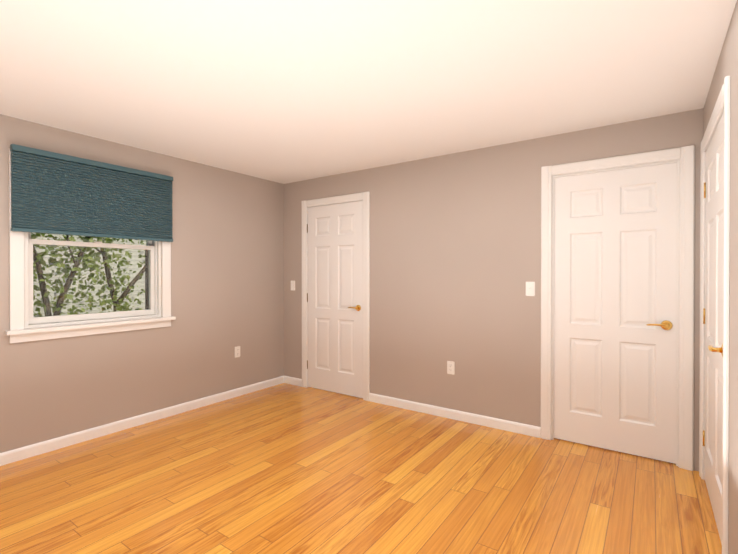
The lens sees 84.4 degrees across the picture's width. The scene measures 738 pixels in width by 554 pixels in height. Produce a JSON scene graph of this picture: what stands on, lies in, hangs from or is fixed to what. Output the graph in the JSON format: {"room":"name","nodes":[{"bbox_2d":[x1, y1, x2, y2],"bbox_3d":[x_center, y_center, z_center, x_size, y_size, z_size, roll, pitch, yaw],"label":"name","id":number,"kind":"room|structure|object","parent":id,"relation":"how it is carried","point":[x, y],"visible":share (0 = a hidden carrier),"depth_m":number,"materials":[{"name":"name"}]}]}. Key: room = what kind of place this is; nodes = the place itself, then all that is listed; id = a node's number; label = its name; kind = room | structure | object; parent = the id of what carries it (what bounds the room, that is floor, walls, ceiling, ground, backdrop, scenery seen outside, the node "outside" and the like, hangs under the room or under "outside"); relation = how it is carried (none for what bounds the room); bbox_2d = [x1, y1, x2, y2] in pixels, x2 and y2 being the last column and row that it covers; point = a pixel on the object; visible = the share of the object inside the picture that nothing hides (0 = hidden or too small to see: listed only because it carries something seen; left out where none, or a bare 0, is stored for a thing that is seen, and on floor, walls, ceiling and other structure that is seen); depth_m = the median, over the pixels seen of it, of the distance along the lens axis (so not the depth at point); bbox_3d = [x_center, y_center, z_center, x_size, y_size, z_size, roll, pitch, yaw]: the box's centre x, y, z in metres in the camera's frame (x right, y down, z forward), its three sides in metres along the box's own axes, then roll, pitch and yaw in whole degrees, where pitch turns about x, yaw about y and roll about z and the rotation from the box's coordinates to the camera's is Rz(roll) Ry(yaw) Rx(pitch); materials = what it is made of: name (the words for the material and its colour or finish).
{"room":"empty bedroom","nodes":[
{"label":"empty bedroom","id":0,"kind":"room"},
{"bbox_2d":[0,114,283,452],"bbox_3d":[-2.288,0.085,3.157,0.200,2.350,4.440,0,0,35],"label":"wall","id":1,"kind":"structure","parent":0,"point":[227,270],"depth_m":3.74,"materials":[{"name":"paint"}]},
{"bbox_2d":[5,148,175,342],"bbox_3d":[-2.182,-0.212,3.264,0.250,1.318,1.170,0,0,35],"label":"window","id":2,"kind":"structure","parent":1,"relation":"in","point":[23,320],"depth_m":3.11,"materials":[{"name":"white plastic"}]},
{"bbox_2d":[10,144,172,241],"bbox_3d":[-2.085,-0.603,3.194,0.046,0.580,1.116,0,0,35],"label":"window blind","id":3,"kind":"object","parent":2,"relation":"attached to","point":[56,193],"visible":0.96,"depth_m":3.09,"materials":[{"name":"fabric"}]},
{"bbox_2d":[0,376,283,465],"bbox_3d":[-2.201,1.219,3.102,0.012,0.082,4.200,0,0,35],"label":"baseboard","id":4,"kind":"structure","parent":1,"relation":"attached to","point":[18,454],"depth_m":3.35,"materials":[{"name":"white paint"}]},
{"bbox_2d":[235,346,239,357],"bbox_3d":[-1.382,0.787,4.284,0.007,0.115,0.070,0,0,35],"label":"electrical outlet","id":5,"kind":"object","parent":1,"relation":"attached to","point":[237,351],"visible":1,"depth_m":4.28,"materials":[{"name":"white plastic"}]},
{"bbox_2d":[0,383,721,553],"bbox_3d":[-0.658,1.296,2.031,4.170,0.060,4.440,0,0,35],"label":"floor","id":6,"kind":"structure","parent":0,"point":[284,468],"depth_m":2.41,"materials":[{"name":"brown wood"}]},
{"bbox_2d":[0,0,736,183],"bbox_3d":[-0.658,-1.114,2.018,4.170,0.060,4.440,0,0,35],"label":"ceiling","id":7,"kind":"structure","parent":0,"point":[284,91],"depth_m":2.16,"materials":[{"name":"white paint"}]},
{"bbox_2d":[284,108,702,470],"bbox_3d":[0.607,0.081,3.776,3.850,2.350,0.120,0,0,35],"label":"wall","id":8,"kind":"structure","parent":0,"point":[455,252],"depth_m":3.54,"materials":[{"name":"paint"}]},
{"bbox_2d":[284,376,301,386],"bbox_3d":[-0.890,1.210,4.740,0.298,0.082,0.012,0,0,35],"label":"baseboard","id":9,"kind":"structure","parent":8,"relation":"attached to","point":[293,381],"depth_m":4.73,"materials":[{"name":"white paint"}]},
{"bbox_2d":[291,281,294,290],"bbox_3d":[-0.889,0.099,4.732,0.070,0.115,0.016,0,0,35],"label":"light switch","id":10,"kind":"object","parent":8,"relation":"attached to","point":[292,285],"visible":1,"depth_m":4.73,"materials":[{"name":"white plastic"}]},
{"bbox_2d":[301,191,369,400],"bbox_3d":[-0.348,0.194,4.429,0.939,2.117,0.138,0,0,35],"label":"door frame","id":11,"kind":"structure","parent":8,"relation":"in","point":[364,197],"depth_m":4.18,"materials":[{"name":"white paint"}]},
{"bbox_2d":[307,201,362,397],"bbox_3d":[-0.386,0.230,4.383,0.783,2.025,0.093,0,0,35],"label":"door","id":12,"kind":"structure","parent":11,"relation":"attached to","point":[335,299],"depth_m":4.37,"materials":[{"name":"white paint"}]},
{"bbox_2d":[447,361,454,374],"bbox_3d":[0.726,0.807,3.619,0.070,0.115,0.007,0,0,35],"label":"electrical outlet","id":13,"kind":"object","parent":8,"relation":"attached to","point":[450,367],"visible":1,"depth_m":3.62,"materials":[{"name":"white plastic"}]},
{"bbox_2d":[369,393,540,437],"bbox_3d":[0.674,1.216,3.654,1.631,0.082,0.012,0,0,35],"label":"baseboard","id":14,"kind":"structure","parent":8,"relation":"attached to","point":[512,426],"depth_m":3.56,"materials":[{"name":"white paint"}]},
{"bbox_2d":[526,282,534,295],"bbox_3d":[1.277,0.094,3.228,0.070,0.115,0.016,0,0,35],"label":"light switch","id":15,"kind":"object","parent":8,"relation":"attached to","point":[530,288],"visible":1,"depth_m":3.23,"materials":[{"name":"white plastic"}]},
{"bbox_2d":[540,145,694,470],"bbox_3d":[1.762,0.202,2.963,0.939,2.117,0.138,0,0,35],"label":"door frame","id":16,"kind":"structure","parent":8,"relation":"in","point":[683,158],"depth_m":2.71,"materials":[{"name":"white paint"}]},
{"bbox_2d":[554,162,676,463],"bbox_3d":[1.740,0.238,2.932,0.775,2.025,0.093,0,0,35],"label":"door","id":17,"kind":"structure","parent":16,"relation":"attached to","point":[615,293],"depth_m":2.92,"materials":[{"name":"white paint"}]},
{"bbox_2d":[703,0,737,553],"bbox_3d":[1.005,0.097,0.870,0.120,2.350,4.440,0,0,35],"label":"wall","id":18,"kind":"structure","parent":0,"point":[727,64],"depth_m":1.65,"materials":[{"name":"paint"}]},
{"bbox_2d":[702,113,723,543],"bbox_3d":[1.821,0.242,2.165,0.093,2.025,0.908,0,0,35],"label":"door","id":19,"kind":"structure","parent":18,"relation":"in","point":[713,308],"depth_m":2.14,"materials":[{"name":"white paint"}]},
{"bbox_2d":[699,76,729,553],"bbox_3d":[1.868,0.207,2.128,0.138,2.117,1.064,0,0,35],"label":"door frame","id":20,"kind":"structure","parent":18,"relation":"attached to","point":[722,105],"depth_m":1.74,"materials":[{"name":"white paint"}]},
{"label":"outside","id":21,"kind":"structure","parent":0,"visible":0},
{"bbox_3d":[-14.402,4.461,12.079,29.750,0.100,55.000,0,0,35],"label":"ground","id":22,"kind":"structure","parent":21,"visible":0},
{"bbox_2d":[31,233,144,316],"bbox_3d":[-3.941,-0.308,7.249,5.004,9.495,7.614,0,0,35],"label":"tree","id":23,"kind":"object","parent":22,"relation":"on","point":[116,303],"depth_m":5.92,"materials":[{"name":"green plant"}]},
{"bbox_2d":[31,233,145,316],"bbox_3d":[-6.923,-1.284,11.116,3.500,11.400,20.400,0,0,35],"label":"neighbouring house","id":24,"kind":"structure","parent":22,"relation":"on","point":[112,265],"depth_m":9.61,"materials":[{"name":"white"}]}
]}

